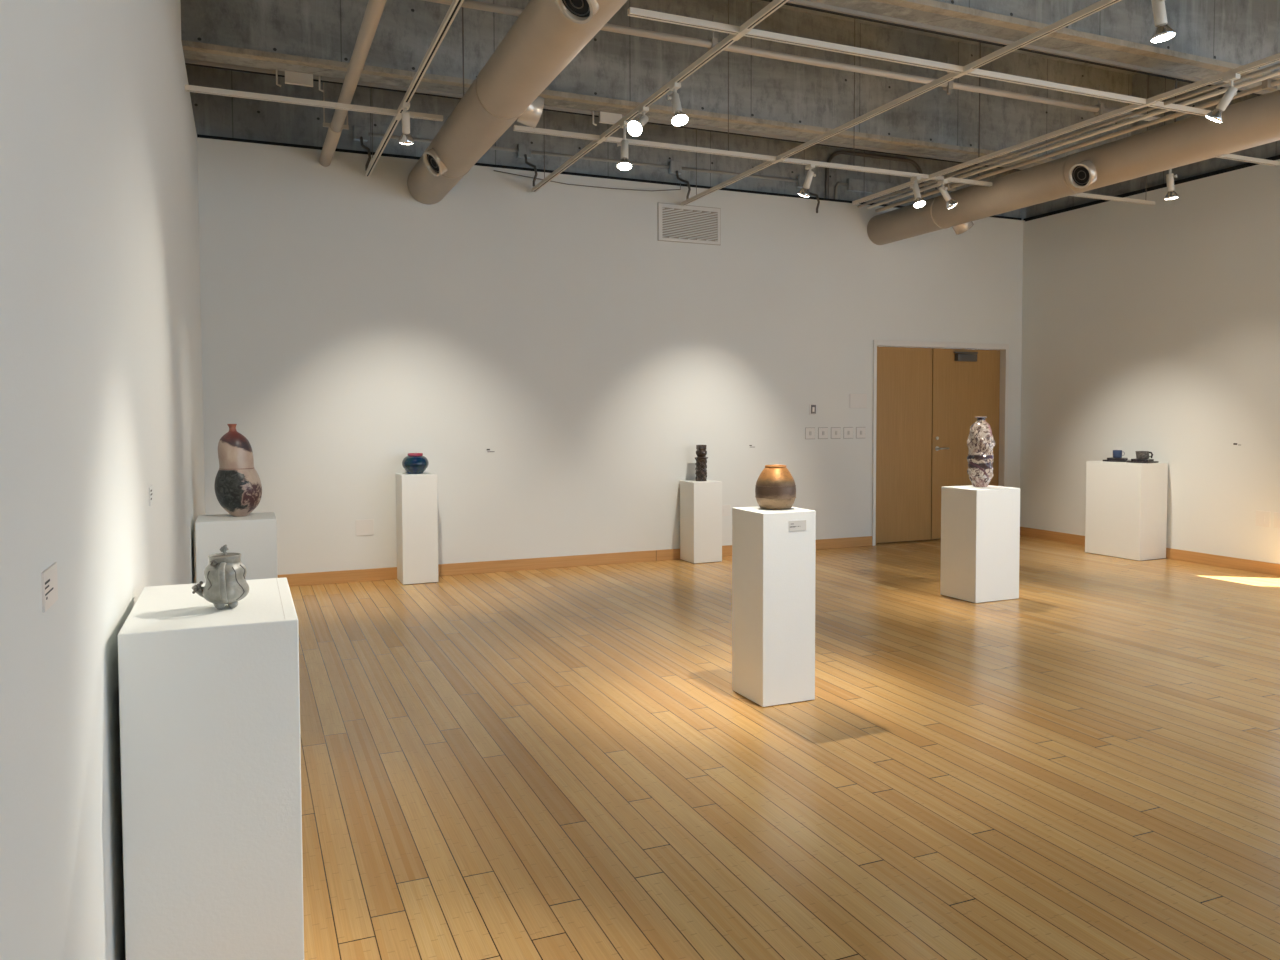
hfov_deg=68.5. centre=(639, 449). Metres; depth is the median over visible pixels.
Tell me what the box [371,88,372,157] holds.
rod
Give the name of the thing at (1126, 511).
pedestal
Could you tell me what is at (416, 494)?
pedestal
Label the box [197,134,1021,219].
trim
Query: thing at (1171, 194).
lamp
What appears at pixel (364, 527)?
socket
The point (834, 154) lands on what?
conduit
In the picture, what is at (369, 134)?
conduit
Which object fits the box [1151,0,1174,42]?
lamp
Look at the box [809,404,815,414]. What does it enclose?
thermostat
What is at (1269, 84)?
conduit
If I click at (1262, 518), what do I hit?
socket
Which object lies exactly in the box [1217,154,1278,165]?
track
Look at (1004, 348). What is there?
door frame
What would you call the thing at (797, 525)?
label card
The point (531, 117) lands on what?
outlet
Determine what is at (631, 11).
ceiling beam
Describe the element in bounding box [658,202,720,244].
air vent
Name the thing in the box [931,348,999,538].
door
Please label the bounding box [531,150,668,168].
conduit
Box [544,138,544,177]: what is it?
rod
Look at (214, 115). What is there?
wall
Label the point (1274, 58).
track
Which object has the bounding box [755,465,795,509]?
jar
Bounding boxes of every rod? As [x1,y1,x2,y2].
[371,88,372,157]
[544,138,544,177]
[696,130,696,194]
[728,0,728,150]
[854,18,854,133]
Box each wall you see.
[0,0,204,959]
[185,65,1019,217]
[197,137,1024,574]
[1020,73,1279,219]
[1020,159,1279,563]
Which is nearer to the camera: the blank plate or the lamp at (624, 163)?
the lamp at (624, 163)
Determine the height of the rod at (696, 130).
1.554 m
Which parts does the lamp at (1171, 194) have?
reflector bulb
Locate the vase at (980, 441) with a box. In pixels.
[967,417,994,486]
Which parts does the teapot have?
spout, handle, lid, knob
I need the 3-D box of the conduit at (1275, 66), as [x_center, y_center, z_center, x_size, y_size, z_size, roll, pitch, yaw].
[3.569,-2.545,7.443,0.026,0.026,6.100,-1,2,-23]
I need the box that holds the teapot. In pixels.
[192,544,248,608]
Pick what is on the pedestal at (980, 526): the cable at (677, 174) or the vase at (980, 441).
the vase at (980, 441)
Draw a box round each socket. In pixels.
[361,524,368,530]
[1260,516,1264,521]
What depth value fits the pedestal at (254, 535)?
6.19 m
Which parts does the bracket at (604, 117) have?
plate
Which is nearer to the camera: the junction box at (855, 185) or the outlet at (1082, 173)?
the outlet at (1082, 173)
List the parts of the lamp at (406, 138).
reflector bulb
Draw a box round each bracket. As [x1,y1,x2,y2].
[276,70,323,91]
[592,111,626,128]
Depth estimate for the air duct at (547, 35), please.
6.00 m
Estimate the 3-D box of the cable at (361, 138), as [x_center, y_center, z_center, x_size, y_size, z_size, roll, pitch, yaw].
[-2.581,-2.787,8.844,0.056,0.368,0.252,-1,3,-28]
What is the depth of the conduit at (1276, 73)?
7.63 m
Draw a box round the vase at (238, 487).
[214,424,261,516]
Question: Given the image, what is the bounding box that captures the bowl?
[402,453,428,473]
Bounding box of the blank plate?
[850,394,866,407]
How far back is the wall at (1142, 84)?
10.35 m
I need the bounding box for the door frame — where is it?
[872,340,1008,545]
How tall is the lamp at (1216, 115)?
0.287 m
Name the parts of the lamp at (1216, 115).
reflector bulb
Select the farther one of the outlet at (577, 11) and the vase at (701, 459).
the vase at (701, 459)
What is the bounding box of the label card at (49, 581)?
[41,562,57,612]
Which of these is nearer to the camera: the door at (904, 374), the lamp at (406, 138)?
the lamp at (406, 138)
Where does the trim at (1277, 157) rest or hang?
attached to the wall at (1155, 329)
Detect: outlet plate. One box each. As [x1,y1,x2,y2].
[356,519,373,535]
[722,505,730,515]
[1256,510,1269,526]
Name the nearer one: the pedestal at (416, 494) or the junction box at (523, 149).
the pedestal at (416, 494)
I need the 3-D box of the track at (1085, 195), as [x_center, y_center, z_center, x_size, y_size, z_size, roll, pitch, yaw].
[4.779,-2.636,9.793,1.620,0.034,0.038,-1,2,-23]
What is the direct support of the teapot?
on the pedestal at (209, 696)
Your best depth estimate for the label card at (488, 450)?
9.40 m
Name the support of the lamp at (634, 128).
hanging from the track at (774, 5)
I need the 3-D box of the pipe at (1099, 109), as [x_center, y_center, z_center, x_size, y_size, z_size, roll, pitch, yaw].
[1.187,-2.836,6.695,7.100,0.275,0.068,-1,2,-23]
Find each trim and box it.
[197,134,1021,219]
[877,346,979,542]
[1023,155,1279,221]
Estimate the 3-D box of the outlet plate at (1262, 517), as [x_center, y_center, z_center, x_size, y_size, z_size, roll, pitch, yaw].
[6.117,0.675,9.232,0.009,0.150,0.140,-1,2,-23]
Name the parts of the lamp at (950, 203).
reflector bulb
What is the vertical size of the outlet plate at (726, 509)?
0.125 m
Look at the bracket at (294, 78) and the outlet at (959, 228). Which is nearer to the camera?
the bracket at (294, 78)
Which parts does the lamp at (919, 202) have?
reflector bulb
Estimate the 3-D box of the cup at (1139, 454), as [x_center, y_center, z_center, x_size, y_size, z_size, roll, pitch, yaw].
[5.466,0.056,10.212,0.149,0.086,0.132,-1,2,-10]
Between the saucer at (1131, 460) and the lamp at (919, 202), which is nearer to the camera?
the lamp at (919, 202)
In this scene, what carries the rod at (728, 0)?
hanging from the ceiling at (793, 8)
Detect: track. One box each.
[185,85,442,120]
[365,0,463,176]
[513,125,992,186]
[532,0,788,191]
[681,0,1120,205]
[852,53,1279,204]
[1070,193,1154,204]
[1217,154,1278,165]
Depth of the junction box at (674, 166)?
10.23 m
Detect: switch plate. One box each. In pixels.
[805,428,814,438]
[818,427,827,438]
[831,427,840,438]
[844,427,852,438]
[856,427,864,437]
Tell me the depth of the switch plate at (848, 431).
11.05 m
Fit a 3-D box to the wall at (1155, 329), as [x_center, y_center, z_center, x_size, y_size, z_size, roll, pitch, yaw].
[7.523,-1.363,5.973,0.120,5.400,13.230,-1,2,-23]
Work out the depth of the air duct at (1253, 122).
8.11 m
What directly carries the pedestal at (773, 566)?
on the floor
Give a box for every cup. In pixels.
[1113,450,1124,457]
[1135,451,1152,458]
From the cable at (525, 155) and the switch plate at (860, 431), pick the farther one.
the switch plate at (860, 431)
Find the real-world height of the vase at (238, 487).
0.630 m
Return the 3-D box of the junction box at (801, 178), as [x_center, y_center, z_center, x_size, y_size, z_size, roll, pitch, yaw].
[1.885,-3.109,10.888,0.130,0.130,0.064,-1,2,-23]
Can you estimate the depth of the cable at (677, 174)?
10.06 m
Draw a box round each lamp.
[398,102,413,144]
[617,121,631,169]
[627,106,648,135]
[667,82,687,125]
[798,164,815,196]
[910,176,925,207]
[937,180,956,208]
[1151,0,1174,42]
[1164,169,1178,199]
[1206,73,1239,122]
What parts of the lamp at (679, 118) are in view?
reflector bulb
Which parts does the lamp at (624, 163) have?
stem, reflector bulb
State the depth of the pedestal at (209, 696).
2.41 m
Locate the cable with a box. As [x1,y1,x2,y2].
[494,170,680,190]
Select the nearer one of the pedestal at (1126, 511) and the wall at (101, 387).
the wall at (101, 387)
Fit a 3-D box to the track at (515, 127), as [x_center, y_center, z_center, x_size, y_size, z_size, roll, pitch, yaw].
[1.231,-2.566,8.299,4.820,0.034,0.038,-1,2,-23]
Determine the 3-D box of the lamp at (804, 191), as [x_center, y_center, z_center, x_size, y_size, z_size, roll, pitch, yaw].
[1.504,-2.418,8.470,0.122,0.273,0.180,-1,2,-23]
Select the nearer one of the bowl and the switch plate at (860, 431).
the bowl
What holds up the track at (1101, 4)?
hanging from the rod at (696, 130)
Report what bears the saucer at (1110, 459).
on the pedestal at (1126, 511)
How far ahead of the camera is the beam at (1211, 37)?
7.02 m
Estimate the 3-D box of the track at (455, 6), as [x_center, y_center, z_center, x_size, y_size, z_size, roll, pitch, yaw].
[-1.193,-2.447,5.583,0.042,0.038,6.980,-1,2,-23]
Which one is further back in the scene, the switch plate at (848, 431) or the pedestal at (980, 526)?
the switch plate at (848, 431)
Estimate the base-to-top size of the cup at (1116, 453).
0.086 m
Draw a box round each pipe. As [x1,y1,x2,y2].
[319,0,386,166]
[422,0,1159,120]
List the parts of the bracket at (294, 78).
plate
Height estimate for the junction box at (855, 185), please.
0.140 m
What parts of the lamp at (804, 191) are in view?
reflector bulb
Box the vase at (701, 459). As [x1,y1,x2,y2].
[695,445,707,480]
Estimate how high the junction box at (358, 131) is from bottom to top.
0.130 m
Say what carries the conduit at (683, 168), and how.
attached to the wall at (214, 115)
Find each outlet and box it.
[423,148,447,176]
[516,96,543,127]
[555,0,598,23]
[952,221,973,234]
[1069,160,1096,187]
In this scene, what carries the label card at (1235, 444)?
attached to the wall at (1155, 329)
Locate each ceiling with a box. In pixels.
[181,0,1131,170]
[741,0,1136,74]
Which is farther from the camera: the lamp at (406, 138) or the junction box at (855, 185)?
the junction box at (855, 185)
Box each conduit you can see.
[368,133,517,151]
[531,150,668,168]
[682,167,797,181]
[825,150,923,199]
[834,182,847,198]
[857,63,1279,207]
[867,70,1279,208]
[875,78,1279,211]
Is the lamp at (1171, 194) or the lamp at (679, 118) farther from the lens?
the lamp at (1171, 194)
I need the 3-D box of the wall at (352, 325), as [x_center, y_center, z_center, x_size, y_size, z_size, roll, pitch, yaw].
[0.478,-0.828,10.264,9.778,4.030,0.120,-1,2,-23]
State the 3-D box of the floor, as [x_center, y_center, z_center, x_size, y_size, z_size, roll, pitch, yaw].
[3.084,1.474,4.204,10.138,0.100,13.830,-1,2,-23]
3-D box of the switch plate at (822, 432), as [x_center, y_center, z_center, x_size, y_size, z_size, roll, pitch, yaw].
[2.128,-0.195,10.915,0.132,0.132,0.014,-1,2,-23]
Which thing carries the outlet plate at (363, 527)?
attached to the wall at (352, 325)
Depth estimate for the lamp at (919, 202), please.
8.84 m
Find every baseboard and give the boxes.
[278,536,871,586]
[1020,527,1279,575]
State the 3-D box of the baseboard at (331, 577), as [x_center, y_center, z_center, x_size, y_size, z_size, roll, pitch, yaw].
[-0.554,1.152,9.830,7.226,0.115,0.015,-1,2,-23]
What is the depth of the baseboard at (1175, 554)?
9.86 m
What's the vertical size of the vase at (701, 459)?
0.388 m
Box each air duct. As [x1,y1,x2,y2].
[407,0,627,204]
[867,43,1279,244]
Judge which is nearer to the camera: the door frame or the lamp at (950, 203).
the lamp at (950, 203)
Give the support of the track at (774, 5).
hanging from the rod at (544, 138)
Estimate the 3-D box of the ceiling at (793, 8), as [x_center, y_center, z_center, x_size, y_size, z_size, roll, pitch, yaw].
[3.074,-4.076,4.093,10.438,0.200,14.030,-1,2,-23]
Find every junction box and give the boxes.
[353,125,367,141]
[517,144,530,158]
[669,161,681,174]
[797,175,805,187]
[847,178,913,197]
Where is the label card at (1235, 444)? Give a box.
[1233,442,1243,447]
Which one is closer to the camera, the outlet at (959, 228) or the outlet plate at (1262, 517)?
the outlet plate at (1262, 517)
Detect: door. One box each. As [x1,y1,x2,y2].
[876,347,932,542]
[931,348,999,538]
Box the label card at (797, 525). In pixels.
[789,520,805,530]
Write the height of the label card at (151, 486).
0.068 m
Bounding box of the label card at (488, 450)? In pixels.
[486,448,495,453]
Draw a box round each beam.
[627,7,1210,115]
[762,0,1279,95]
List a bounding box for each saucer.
[1103,457,1129,461]
[1126,459,1158,462]
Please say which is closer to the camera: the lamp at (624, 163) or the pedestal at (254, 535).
the pedestal at (254, 535)
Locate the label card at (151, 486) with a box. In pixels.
[149,485,152,505]
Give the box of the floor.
[289,536,1279,959]
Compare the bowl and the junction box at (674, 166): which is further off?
the junction box at (674, 166)
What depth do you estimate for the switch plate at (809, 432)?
10.84 m
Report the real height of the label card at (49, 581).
0.068 m
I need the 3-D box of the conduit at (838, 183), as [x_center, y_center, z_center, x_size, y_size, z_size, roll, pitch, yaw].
[2.376,-2.983,11.117,0.173,0.358,0.036,-1,2,-23]
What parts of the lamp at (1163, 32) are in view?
reflector bulb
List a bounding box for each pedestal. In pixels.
[117,577,303,959]
[195,512,277,582]
[396,472,437,584]
[680,480,721,563]
[732,506,815,706]
[940,485,1019,602]
[1085,460,1167,560]
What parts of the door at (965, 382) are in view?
handle, closer arm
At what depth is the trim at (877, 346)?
11.66 m
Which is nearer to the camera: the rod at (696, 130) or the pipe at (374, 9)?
the pipe at (374, 9)
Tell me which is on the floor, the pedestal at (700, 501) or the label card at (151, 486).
the pedestal at (700, 501)
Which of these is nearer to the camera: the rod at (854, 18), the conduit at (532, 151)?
the rod at (854, 18)
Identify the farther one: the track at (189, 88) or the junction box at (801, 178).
the junction box at (801, 178)

